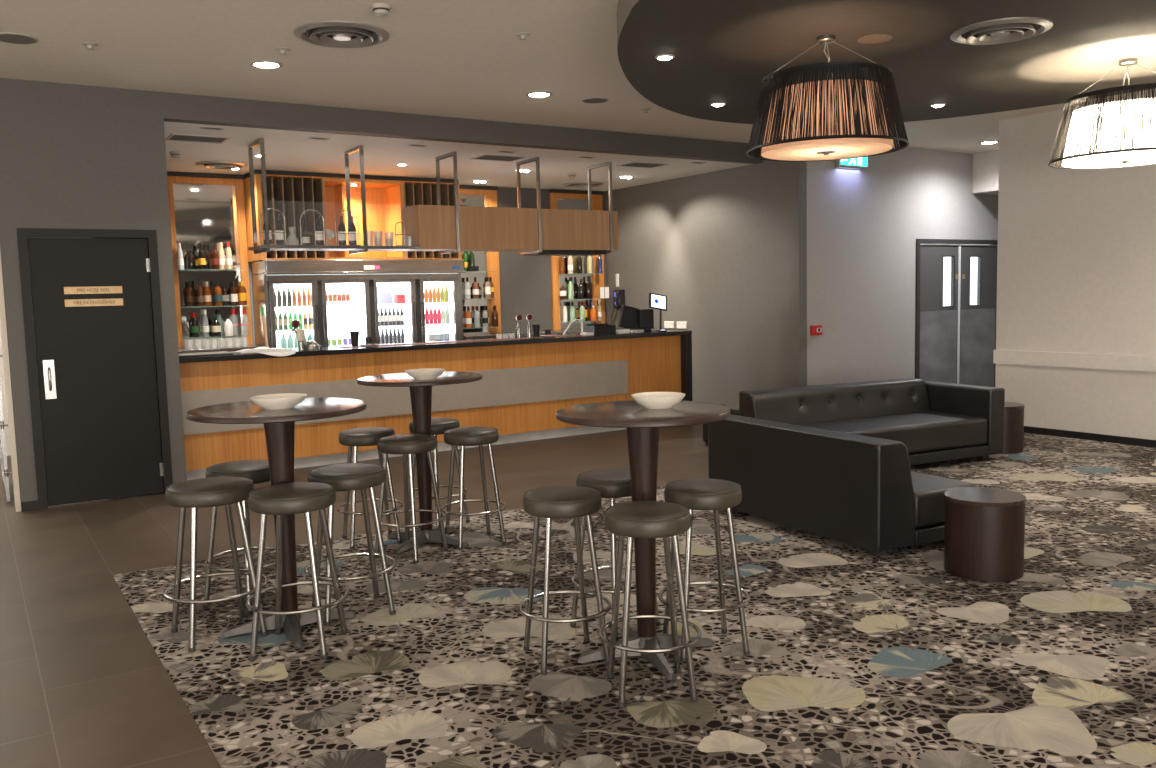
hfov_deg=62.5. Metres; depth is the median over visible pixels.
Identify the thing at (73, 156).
wall
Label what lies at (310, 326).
bottle
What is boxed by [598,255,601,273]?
bottle
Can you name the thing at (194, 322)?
bottle
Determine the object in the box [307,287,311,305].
bottle
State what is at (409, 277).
fridge
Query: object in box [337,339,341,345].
can
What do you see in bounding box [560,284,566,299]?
bottle
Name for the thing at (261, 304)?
handle
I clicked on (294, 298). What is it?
bottle
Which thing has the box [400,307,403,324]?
bottle
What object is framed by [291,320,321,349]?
tap
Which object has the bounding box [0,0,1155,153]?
ceiling
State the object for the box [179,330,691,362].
countertop
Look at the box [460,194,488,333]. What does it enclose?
mirror
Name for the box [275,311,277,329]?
bottle
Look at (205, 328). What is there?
bottle
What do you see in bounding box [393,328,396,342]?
bottle
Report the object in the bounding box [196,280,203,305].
bottle
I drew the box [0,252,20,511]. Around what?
trim
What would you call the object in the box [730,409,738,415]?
baseboard
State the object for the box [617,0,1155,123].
ceiling
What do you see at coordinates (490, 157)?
ceiling vent
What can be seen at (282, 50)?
sprinkler
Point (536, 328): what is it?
tumbler
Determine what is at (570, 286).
bottle
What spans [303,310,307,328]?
bottle
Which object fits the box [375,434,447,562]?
bar stool
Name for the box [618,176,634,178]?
recessed light
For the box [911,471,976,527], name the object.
seat cushion
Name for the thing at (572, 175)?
smoke detector
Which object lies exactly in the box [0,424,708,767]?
floor
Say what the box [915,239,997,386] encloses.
door
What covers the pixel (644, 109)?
sprinkler
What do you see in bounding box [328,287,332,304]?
bottle
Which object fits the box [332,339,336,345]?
can
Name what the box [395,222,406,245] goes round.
carrier
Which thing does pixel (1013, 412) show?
table
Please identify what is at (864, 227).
wall
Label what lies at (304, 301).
bottle
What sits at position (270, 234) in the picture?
bottle
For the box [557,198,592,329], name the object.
mirror
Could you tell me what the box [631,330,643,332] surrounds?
card reader
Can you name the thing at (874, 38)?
ceiling speaker
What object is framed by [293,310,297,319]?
bottle
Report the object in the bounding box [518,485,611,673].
bar stool
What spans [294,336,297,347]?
bottle
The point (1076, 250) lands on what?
wall
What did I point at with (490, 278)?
bottle
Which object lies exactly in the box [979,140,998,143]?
recessed light
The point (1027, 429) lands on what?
baseboard
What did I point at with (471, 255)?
bottle
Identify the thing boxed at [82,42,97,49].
sprinkler
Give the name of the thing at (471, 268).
tray
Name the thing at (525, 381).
bar counter
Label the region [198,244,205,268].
bottle
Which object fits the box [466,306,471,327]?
bottle
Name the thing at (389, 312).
bottle
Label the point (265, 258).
shelf
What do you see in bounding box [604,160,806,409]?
wall
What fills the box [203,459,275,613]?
bar stool
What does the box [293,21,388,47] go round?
ceiling vent
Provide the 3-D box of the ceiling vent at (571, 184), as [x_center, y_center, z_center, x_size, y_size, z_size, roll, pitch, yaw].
[0.066,-2.614,12.524,0.540,0.034,0.540,-5,6,-33]
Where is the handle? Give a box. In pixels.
[260,303,268,347]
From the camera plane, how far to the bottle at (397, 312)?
11.48 m
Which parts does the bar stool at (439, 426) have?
leg, seat, leg, leg, leg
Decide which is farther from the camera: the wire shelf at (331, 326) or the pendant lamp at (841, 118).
the wire shelf at (331, 326)
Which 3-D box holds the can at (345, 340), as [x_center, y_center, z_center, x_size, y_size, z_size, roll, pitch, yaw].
[-2.729,-0.475,11.163,0.055,0.120,0.055,-5,6,-33]
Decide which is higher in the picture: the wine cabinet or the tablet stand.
the wine cabinet
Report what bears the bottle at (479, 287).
on the shelf at (470, 195)
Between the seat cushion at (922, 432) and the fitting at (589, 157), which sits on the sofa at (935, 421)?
the seat cushion at (922, 432)
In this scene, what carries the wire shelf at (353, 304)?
attached to the fridge
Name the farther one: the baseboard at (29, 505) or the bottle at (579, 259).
the bottle at (579, 259)
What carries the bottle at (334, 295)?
on the fridge
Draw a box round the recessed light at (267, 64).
[249,60,282,68]
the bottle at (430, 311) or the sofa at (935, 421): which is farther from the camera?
the bottle at (430, 311)
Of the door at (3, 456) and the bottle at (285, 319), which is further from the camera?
the bottle at (285, 319)
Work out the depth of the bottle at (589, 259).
13.22 m
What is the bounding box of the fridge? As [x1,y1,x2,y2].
[251,259,465,348]
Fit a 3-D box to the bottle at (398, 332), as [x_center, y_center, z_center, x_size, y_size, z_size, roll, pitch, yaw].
[-2.168,-0.570,11.519,0.048,0.215,0.048,-5,6,-33]
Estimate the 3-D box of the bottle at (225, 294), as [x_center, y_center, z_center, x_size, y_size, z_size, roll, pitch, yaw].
[-3.982,-0.990,10.738,0.096,0.212,0.096,-5,6,-33]
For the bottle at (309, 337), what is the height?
0.205 m
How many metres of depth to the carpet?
3.97 m
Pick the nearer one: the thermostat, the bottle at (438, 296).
the bottle at (438, 296)
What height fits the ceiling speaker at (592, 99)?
0.007 m
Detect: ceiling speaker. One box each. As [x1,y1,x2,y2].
[0,32,37,43]
[582,97,607,102]
[857,34,892,43]
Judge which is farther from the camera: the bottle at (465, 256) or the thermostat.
the thermostat
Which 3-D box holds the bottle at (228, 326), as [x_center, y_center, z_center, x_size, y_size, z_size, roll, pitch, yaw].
[-3.922,-0.645,10.681,0.096,0.212,0.096,-5,6,-33]
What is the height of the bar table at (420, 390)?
1.020 m
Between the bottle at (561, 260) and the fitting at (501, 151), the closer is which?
the fitting at (501, 151)
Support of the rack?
hanging from the ceiling at (285, 150)
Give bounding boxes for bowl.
[250,393,306,409]
[405,368,444,379]
[631,392,685,408]
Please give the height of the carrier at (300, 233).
0.338 m
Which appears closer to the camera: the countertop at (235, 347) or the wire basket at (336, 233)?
the wire basket at (336, 233)
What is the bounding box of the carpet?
[112,433,1155,767]
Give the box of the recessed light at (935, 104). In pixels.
[930,103,945,106]
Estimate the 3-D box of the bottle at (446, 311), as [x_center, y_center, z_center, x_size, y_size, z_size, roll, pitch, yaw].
[-1.628,-0.865,11.845,0.050,0.215,0.050,-5,6,-33]
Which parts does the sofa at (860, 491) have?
leg, rail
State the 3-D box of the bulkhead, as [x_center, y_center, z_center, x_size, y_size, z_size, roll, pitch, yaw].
[6.718,-2.640,11.341,2.130,0.490,3.050,-5,6,-33]
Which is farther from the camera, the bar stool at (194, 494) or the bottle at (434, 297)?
the bottle at (434, 297)
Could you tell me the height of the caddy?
0.146 m
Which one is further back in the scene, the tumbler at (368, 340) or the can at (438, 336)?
the can at (438, 336)
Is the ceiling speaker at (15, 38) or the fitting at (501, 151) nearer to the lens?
the ceiling speaker at (15, 38)
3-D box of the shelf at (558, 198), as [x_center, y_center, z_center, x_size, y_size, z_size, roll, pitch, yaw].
[0.053,-1.728,13.247,0.860,1.925,0.236,-5,6,-33]
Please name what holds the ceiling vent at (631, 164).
in the ceiling at (285, 150)
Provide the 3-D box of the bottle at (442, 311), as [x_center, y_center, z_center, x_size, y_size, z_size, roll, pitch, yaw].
[-1.673,-0.861,11.816,0.050,0.215,0.050,-5,6,-33]
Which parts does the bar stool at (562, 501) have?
leg, leg, seat, leg, leg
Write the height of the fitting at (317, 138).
0.006 m
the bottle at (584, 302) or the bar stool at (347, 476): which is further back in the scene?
the bottle at (584, 302)
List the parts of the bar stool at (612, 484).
leg, seat, leg, leg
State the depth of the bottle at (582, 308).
13.21 m
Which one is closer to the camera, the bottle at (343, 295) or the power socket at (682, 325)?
the bottle at (343, 295)
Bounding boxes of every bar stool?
[163,477,267,651]
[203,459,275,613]
[245,482,348,659]
[304,463,396,625]
[336,427,403,548]
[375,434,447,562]
[408,418,469,526]
[441,426,506,549]
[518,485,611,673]
[570,469,660,640]
[599,501,700,706]
[658,478,750,661]
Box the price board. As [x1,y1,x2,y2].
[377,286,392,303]
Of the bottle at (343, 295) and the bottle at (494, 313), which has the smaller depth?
the bottle at (343, 295)
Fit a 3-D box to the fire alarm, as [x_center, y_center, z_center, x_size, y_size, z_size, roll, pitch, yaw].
[2.672,-0.603,10.667,0.150,0.110,0.054,-5,6,-33]
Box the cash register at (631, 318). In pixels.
[617,305,653,332]
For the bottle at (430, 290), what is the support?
in the fridge
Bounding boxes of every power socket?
[664,321,673,327]
[677,321,686,328]
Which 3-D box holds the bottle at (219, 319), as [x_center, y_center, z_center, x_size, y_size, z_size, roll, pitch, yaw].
[-4.041,-0.691,10.723,0.064,0.302,0.064,-5,6,-33]
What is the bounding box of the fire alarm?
[810,325,821,334]
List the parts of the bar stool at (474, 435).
leg, leg, seat, leg, leg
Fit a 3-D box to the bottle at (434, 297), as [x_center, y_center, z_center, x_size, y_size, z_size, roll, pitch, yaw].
[-1.771,-1.112,11.734,0.050,0.215,0.050,-5,6,-33]
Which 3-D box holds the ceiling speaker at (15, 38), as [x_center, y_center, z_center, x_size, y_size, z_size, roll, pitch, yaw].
[-3.447,-2.115,5.827,0.250,0.007,0.250,-5,6,-33]
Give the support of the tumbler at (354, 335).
on the bar counter at (525, 381)
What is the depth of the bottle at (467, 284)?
12.34 m
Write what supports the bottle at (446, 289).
in the fridge
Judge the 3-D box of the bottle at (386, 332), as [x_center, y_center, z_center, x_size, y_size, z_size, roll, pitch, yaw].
[-2.297,-0.559,11.436,0.048,0.215,0.048,-5,6,-33]
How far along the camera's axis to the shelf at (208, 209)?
10.68 m
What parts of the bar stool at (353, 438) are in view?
leg, leg, seat, leg, leg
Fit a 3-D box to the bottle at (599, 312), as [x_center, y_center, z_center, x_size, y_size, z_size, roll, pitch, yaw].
[0.303,-1.054,13.509,0.066,0.302,0.066,-5,6,-33]
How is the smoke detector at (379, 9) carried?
attached to the ceiling at (467, 59)
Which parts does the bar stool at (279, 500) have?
leg, leg, seat, leg, leg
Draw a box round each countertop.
[178,345,263,353]
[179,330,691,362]
[464,328,616,339]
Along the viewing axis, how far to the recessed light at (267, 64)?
6.58 m
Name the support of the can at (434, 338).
on the fridge
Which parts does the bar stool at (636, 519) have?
leg, leg, seat, leg, leg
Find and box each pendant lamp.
[746,34,908,161]
[1048,58,1155,168]
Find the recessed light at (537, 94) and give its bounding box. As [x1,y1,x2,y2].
[526,91,551,97]
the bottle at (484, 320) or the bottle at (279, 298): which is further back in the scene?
the bottle at (484, 320)
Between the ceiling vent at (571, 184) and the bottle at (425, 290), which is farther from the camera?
the ceiling vent at (571, 184)
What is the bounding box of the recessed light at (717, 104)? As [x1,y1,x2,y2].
[710,102,725,106]
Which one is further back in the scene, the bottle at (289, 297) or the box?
the bottle at (289, 297)
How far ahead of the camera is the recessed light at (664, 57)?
5.84 m
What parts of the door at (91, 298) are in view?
handle plate, handle, sign plate, sign plate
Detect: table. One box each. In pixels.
[186,398,365,647]
[357,372,481,553]
[556,400,729,679]
[944,487,1025,581]
[1000,402,1024,453]
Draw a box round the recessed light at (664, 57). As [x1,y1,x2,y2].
[655,54,674,60]
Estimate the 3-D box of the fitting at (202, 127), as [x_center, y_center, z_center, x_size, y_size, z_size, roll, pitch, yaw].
[-3.032,-2.117,7.884,0.170,0.006,0.100,-5,6,-33]
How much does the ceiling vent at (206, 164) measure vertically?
0.034 m
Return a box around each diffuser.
[762,142,891,160]
[1063,153,1155,167]
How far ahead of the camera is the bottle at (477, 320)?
12.45 m
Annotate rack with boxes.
[248,139,617,255]
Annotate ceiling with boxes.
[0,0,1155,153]
[164,121,751,191]
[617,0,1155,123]
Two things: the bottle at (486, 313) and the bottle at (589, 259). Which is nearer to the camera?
the bottle at (486, 313)
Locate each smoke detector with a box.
[169,151,180,157]
[371,3,390,16]
[568,173,575,178]
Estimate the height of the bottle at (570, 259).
0.312 m
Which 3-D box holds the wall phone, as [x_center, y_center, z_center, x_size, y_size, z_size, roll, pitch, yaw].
[0.549,-1.081,13.356,0.120,0.486,0.236,-5,6,-33]
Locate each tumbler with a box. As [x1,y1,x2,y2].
[350,331,358,346]
[365,337,371,343]
[532,324,540,336]
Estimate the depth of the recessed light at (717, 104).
7.35 m
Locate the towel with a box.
[232,347,295,356]
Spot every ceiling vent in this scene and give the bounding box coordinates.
[165,133,230,143]
[195,161,245,168]
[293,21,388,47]
[470,154,525,161]
[563,182,603,187]
[617,162,668,167]
[950,17,1052,44]
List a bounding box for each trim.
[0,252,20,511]
[993,350,1155,371]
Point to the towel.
(280, 352)
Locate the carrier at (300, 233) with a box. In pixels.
[299,209,325,244]
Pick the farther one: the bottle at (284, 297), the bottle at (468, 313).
the bottle at (468, 313)
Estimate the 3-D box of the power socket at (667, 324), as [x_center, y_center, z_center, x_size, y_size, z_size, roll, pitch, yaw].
[1.195,-0.777,12.487,0.016,0.090,0.200,-5,6,-33]
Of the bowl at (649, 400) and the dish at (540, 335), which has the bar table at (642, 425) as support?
the bowl at (649, 400)
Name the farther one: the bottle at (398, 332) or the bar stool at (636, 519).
the bottle at (398, 332)
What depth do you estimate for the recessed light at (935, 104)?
7.61 m
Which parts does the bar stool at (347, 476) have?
leg, leg, seat, leg, leg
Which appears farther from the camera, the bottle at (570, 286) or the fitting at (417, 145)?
the bottle at (570, 286)
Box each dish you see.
[359,344,378,346]
[540,335,557,336]
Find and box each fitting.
[200,126,223,129]
[308,137,329,139]
[408,144,427,146]
[498,150,516,152]
[578,156,595,158]
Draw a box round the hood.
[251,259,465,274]
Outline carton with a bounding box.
[392,294,405,303]
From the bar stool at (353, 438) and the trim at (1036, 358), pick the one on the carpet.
the bar stool at (353, 438)
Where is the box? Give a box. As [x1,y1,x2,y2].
[616,329,629,333]
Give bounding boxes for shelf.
[167,171,252,347]
[265,258,458,259]
[275,302,452,307]
[276,323,453,330]
[459,185,500,333]
[549,189,604,329]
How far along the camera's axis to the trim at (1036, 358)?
9.08 m
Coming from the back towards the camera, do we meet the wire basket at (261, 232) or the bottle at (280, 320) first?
the bottle at (280, 320)
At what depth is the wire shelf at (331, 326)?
11.51 m
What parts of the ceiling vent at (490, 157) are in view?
slat panel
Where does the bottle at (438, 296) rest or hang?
in the fridge
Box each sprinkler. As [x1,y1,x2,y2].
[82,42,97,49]
[276,47,289,54]
[516,32,529,39]
[641,108,650,112]
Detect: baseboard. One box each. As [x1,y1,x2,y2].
[21,500,38,511]
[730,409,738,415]
[1024,426,1155,447]
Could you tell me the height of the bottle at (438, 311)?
0.215 m
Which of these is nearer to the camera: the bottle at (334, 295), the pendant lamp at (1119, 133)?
the pendant lamp at (1119, 133)
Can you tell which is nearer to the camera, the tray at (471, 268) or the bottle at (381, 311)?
the bottle at (381, 311)
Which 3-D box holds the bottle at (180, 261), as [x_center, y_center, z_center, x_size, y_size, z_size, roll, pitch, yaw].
[-4.370,-1.403,10.455,0.066,0.295,0.066,-5,6,-33]
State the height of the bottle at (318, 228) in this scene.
0.287 m
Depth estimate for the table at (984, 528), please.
4.82 m
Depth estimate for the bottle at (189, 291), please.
10.51 m
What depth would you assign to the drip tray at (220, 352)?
8.10 m
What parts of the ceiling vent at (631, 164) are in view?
slat panel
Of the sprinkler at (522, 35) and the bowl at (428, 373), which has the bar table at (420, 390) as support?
the bowl at (428, 373)
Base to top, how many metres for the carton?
0.110 m
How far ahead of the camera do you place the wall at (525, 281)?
12.90 m
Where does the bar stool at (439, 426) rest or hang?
on the carpet
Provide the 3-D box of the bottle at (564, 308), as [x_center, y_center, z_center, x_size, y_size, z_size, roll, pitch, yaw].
[-0.178,-0.998,13.202,0.058,0.272,0.058,-5,6,-33]
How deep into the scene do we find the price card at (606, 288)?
13.42 m
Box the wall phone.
[611,289,624,323]
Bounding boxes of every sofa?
[708,414,976,556]
[739,378,1004,464]
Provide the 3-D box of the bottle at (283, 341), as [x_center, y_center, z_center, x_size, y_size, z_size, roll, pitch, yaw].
[-3.330,-0.467,10.774,0.071,0.205,0.071,-5,6,-33]
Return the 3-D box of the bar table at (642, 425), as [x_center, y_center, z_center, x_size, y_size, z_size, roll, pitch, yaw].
[0.275,0.611,3.915,0.705,1.020,0.705,-3,6,-16]
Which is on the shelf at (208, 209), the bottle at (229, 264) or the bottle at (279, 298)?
the bottle at (229, 264)
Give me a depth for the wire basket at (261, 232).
8.69 m
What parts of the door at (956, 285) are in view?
kick plate, glass pane, glass pane, kick plate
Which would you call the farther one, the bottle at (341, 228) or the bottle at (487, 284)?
the bottle at (487, 284)
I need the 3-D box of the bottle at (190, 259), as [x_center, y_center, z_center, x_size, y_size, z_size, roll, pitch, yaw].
[-4.278,-1.369,10.517,0.094,0.212,0.094,-5,6,-33]
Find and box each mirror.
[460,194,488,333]
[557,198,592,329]
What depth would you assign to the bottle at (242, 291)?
10.82 m
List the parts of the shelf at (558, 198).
post, post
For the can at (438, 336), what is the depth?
11.78 m
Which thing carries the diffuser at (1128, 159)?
attached to the pendant lamp at (1119, 133)
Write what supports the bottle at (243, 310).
on the shelf at (208, 209)
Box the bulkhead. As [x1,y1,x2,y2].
[973,150,998,194]
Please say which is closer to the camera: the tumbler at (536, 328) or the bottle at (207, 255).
the tumbler at (536, 328)
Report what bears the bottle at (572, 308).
on the shelf at (558, 198)
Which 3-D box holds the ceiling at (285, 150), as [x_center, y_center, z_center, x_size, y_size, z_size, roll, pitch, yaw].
[-1.576,-2.458,10.573,6.690,0.100,3.260,-5,6,-33]
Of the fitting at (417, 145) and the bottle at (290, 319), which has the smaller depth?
the fitting at (417, 145)
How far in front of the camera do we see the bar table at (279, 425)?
4.28 m
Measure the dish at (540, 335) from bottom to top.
0.024 m
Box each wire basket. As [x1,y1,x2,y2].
[261,232,287,244]
[335,233,360,245]
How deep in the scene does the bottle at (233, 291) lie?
10.76 m
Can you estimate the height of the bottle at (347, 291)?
0.215 m
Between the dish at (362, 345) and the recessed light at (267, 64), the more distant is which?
the dish at (362, 345)
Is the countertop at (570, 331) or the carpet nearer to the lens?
the carpet
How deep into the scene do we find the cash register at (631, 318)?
10.75 m
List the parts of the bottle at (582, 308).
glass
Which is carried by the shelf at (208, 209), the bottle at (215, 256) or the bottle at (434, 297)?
the bottle at (215, 256)
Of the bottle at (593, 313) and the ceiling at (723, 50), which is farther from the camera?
the bottle at (593, 313)
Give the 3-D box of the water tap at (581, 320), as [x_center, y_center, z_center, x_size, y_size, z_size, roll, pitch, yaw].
[-0.062,-0.623,10.273,0.061,0.200,0.368,3,7,39]
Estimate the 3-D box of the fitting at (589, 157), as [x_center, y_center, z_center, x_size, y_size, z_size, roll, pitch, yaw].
[0.096,-2.400,10.075,0.170,0.006,0.100,-5,6,-33]
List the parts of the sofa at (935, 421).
backrest, rail, armrest, leg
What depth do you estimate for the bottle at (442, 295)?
11.78 m
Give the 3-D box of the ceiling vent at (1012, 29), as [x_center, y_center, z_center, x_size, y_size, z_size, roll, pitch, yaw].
[2.425,-2.011,5.462,0.540,0.034,0.540,-5,6,-33]
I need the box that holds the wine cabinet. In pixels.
[243,170,461,261]
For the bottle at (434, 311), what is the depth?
11.74 m
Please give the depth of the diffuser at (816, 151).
5.52 m
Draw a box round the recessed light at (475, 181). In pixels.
[471,180,487,182]
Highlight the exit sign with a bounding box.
[836,157,867,169]
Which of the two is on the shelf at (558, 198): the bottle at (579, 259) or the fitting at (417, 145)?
the bottle at (579, 259)
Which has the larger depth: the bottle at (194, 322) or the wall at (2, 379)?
the bottle at (194, 322)
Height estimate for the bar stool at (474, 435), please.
0.702 m
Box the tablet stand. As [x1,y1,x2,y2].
[649,293,666,330]
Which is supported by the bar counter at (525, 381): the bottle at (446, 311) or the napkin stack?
the napkin stack
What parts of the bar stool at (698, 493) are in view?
leg, leg, seat, leg, leg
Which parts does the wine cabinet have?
panel, rail, panel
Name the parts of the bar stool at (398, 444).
leg, leg, seat, leg, leg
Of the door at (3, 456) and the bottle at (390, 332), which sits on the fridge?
the bottle at (390, 332)
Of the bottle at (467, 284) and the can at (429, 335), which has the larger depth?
the bottle at (467, 284)
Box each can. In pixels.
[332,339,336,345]
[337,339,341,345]
[343,338,347,345]
[428,334,431,341]
[432,334,436,340]
[436,334,440,340]
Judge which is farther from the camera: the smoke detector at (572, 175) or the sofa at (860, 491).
the smoke detector at (572, 175)
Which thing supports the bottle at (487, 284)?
on the shelf at (470, 195)
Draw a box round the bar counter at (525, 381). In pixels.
[179,330,692,479]
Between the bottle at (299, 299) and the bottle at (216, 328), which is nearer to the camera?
the bottle at (216, 328)
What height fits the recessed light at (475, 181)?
0.026 m
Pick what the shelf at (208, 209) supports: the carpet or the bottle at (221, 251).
the bottle at (221, 251)
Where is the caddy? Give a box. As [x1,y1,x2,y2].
[586,322,615,334]
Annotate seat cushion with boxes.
[794,411,986,453]
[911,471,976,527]
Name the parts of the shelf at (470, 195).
post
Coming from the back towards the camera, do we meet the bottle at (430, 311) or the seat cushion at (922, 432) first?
the bottle at (430, 311)
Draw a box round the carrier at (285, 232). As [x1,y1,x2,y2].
[260,208,287,244]
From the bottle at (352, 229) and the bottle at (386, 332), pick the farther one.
the bottle at (386, 332)
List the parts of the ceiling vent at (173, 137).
slat panel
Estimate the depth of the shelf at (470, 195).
12.53 m
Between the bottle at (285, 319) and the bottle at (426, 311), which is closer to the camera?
the bottle at (285, 319)
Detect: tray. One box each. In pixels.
[179,351,233,356]
[466,266,478,271]
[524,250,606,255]
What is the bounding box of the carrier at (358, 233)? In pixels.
[335,210,360,245]
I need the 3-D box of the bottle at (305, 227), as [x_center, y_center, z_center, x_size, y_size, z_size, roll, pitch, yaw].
[-2.538,-1.430,8.872,0.072,0.287,0.072,-5,6,-33]
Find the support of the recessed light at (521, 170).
in the ceiling at (285, 150)
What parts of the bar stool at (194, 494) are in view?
leg, leg, seat, leg, leg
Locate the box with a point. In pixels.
(620, 331)
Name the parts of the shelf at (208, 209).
post, post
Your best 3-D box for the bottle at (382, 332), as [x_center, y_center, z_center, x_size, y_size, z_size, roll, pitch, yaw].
[-2.340,-0.555,11.408,0.048,0.215,0.048,-5,6,-33]
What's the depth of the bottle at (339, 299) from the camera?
11.07 m
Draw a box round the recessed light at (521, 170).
[513,169,531,171]
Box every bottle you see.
[177,243,183,269]
[186,250,195,269]
[186,282,193,306]
[191,312,198,336]
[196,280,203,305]
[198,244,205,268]
[203,245,209,269]
[203,310,208,331]
[204,281,211,305]
[211,244,218,268]
[211,317,220,336]
[215,281,221,305]
[217,309,222,335]
[219,242,224,269]
[222,287,229,305]
[224,317,232,335]
[226,242,232,268]
[230,281,237,305]
[239,281,246,304]
[241,309,248,325]
[263,223,271,243]
[274,288,276,306]
[275,214,283,243]
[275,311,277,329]
[277,288,281,306]
[278,311,282,329]
[280,334,286,348]
[282,287,286,306]
[283,311,287,329]
[287,287,291,305]
[287,333,293,348]
[288,310,292,329]
[292,287,296,305]
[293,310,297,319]
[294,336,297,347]
[297,287,301,305]
[298,310,302,328]
[302,215,309,244]
[302,287,306,305]
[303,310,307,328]
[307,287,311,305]
[307,333,312,340]
[308,310,312,328]
[315,215,323,244]
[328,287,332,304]
[332,287,336,304]
[337,287,341,304]
[338,216,345,245]
[341,286,345,304]
[346,286,350,304]
[349,216,356,244]
[380,308,383,325]
[381,329,384,343]
[384,308,387,325]
[385,328,388,343]
[388,307,391,324]
[389,328,392,343]
[392,307,395,324]
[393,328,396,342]
[396,307,399,324]
[397,328,400,342]
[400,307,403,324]
[401,328,404,342]
[424,285,427,302]
[425,306,428,323]
[428,285,432,302]
[429,306,432,323]
[432,285,436,302]
[433,306,436,323]
[436,285,440,301]
[437,306,440,323]
[440,285,444,301]
[441,306,444,322]
[444,285,448,301]
[445,306,448,322]
[462,251,468,270]
[465,277,470,298]
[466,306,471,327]
[469,251,474,265]
[472,277,478,297]
[475,306,480,322]
[478,283,481,297]
[482,306,487,322]
[483,306,488,326]
[485,277,490,297]
[489,277,493,297]
[492,306,497,326]
[559,256,564,273]
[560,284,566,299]
[563,302,566,321]
[567,256,572,273]
[568,277,572,298]
[570,302,574,321]
[577,256,582,273]
[579,279,583,298]
[580,302,584,320]
[583,301,586,320]
[586,276,590,298]
[587,256,591,273]
[589,276,592,298]
[590,306,596,320]
[597,299,601,319]
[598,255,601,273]
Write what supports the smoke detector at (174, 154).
attached to the ceiling at (285, 150)
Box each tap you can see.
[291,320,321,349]
[516,314,532,337]
[563,317,582,334]
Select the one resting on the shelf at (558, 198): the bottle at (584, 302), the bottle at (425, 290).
the bottle at (584, 302)
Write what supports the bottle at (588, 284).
on the shelf at (558, 198)
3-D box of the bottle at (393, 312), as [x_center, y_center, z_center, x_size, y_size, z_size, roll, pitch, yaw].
[-2.217,-0.815,11.468,0.050,0.215,0.050,-5,6,-33]
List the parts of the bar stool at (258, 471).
leg, seat, leg, leg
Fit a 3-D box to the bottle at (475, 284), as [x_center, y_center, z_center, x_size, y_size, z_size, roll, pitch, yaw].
[-1.326,-1.245,12.316,0.078,0.274,0.078,-5,6,-33]
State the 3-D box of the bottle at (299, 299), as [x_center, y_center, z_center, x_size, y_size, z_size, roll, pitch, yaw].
[-3.174,-0.994,10.834,0.050,0.215,0.050,-5,6,-33]
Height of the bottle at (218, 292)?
0.274 m
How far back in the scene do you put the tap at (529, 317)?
9.96 m
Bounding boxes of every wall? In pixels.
[0,78,762,510]
[0,243,42,455]
[190,187,606,347]
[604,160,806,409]
[807,146,997,385]
[995,92,1155,439]
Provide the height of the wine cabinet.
0.978 m
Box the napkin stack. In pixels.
[581,332,593,335]
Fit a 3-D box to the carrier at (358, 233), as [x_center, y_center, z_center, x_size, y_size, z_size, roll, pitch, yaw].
[-2.204,-1.489,9.084,0.229,0.338,0.105,-5,6,-33]
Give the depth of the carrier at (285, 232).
8.69 m
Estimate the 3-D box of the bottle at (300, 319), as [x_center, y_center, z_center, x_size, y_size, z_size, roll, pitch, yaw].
[-3.167,-0.735,10.858,0.050,0.215,0.050,-5,6,-33]
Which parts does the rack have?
hanger frame, hanger frame, panel, hanger frame, board, hanger frame, hanger frame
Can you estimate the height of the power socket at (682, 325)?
0.090 m
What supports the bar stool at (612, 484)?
on the carpet
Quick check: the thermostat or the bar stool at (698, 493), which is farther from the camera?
the thermostat
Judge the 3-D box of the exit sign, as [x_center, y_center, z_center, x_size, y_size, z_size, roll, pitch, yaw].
[3.102,-2.527,10.745,0.470,0.185,0.079,-5,6,-33]
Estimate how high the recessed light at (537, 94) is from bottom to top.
0.022 m
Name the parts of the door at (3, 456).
glass pane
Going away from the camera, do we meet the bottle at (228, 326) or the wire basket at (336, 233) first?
the wire basket at (336, 233)
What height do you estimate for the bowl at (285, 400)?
0.053 m
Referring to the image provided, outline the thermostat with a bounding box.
[616,274,618,286]
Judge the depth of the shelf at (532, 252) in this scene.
10.37 m
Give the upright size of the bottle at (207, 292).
0.274 m
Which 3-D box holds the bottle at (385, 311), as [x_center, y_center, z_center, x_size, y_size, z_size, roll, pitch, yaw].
[-2.303,-0.808,11.412,0.050,0.215,0.050,-5,6,-33]
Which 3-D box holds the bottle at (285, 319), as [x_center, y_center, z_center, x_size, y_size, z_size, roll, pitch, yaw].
[-3.309,-0.723,10.767,0.050,0.215,0.050,-5,6,-33]
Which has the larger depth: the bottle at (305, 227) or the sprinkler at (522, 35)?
the bottle at (305, 227)
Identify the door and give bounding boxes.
[0,355,11,501]
[16,228,172,509]
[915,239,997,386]
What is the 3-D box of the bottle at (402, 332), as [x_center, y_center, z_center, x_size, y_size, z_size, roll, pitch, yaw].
[-2.124,-0.574,11.546,0.048,0.215,0.048,-5,6,-33]
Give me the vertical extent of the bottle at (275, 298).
0.215 m
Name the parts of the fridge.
panel, door, handle, handle, door, door, door, panel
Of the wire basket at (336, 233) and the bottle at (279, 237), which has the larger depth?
the wire basket at (336, 233)
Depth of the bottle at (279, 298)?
10.70 m
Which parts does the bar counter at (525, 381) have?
accent panel, kick plate, panel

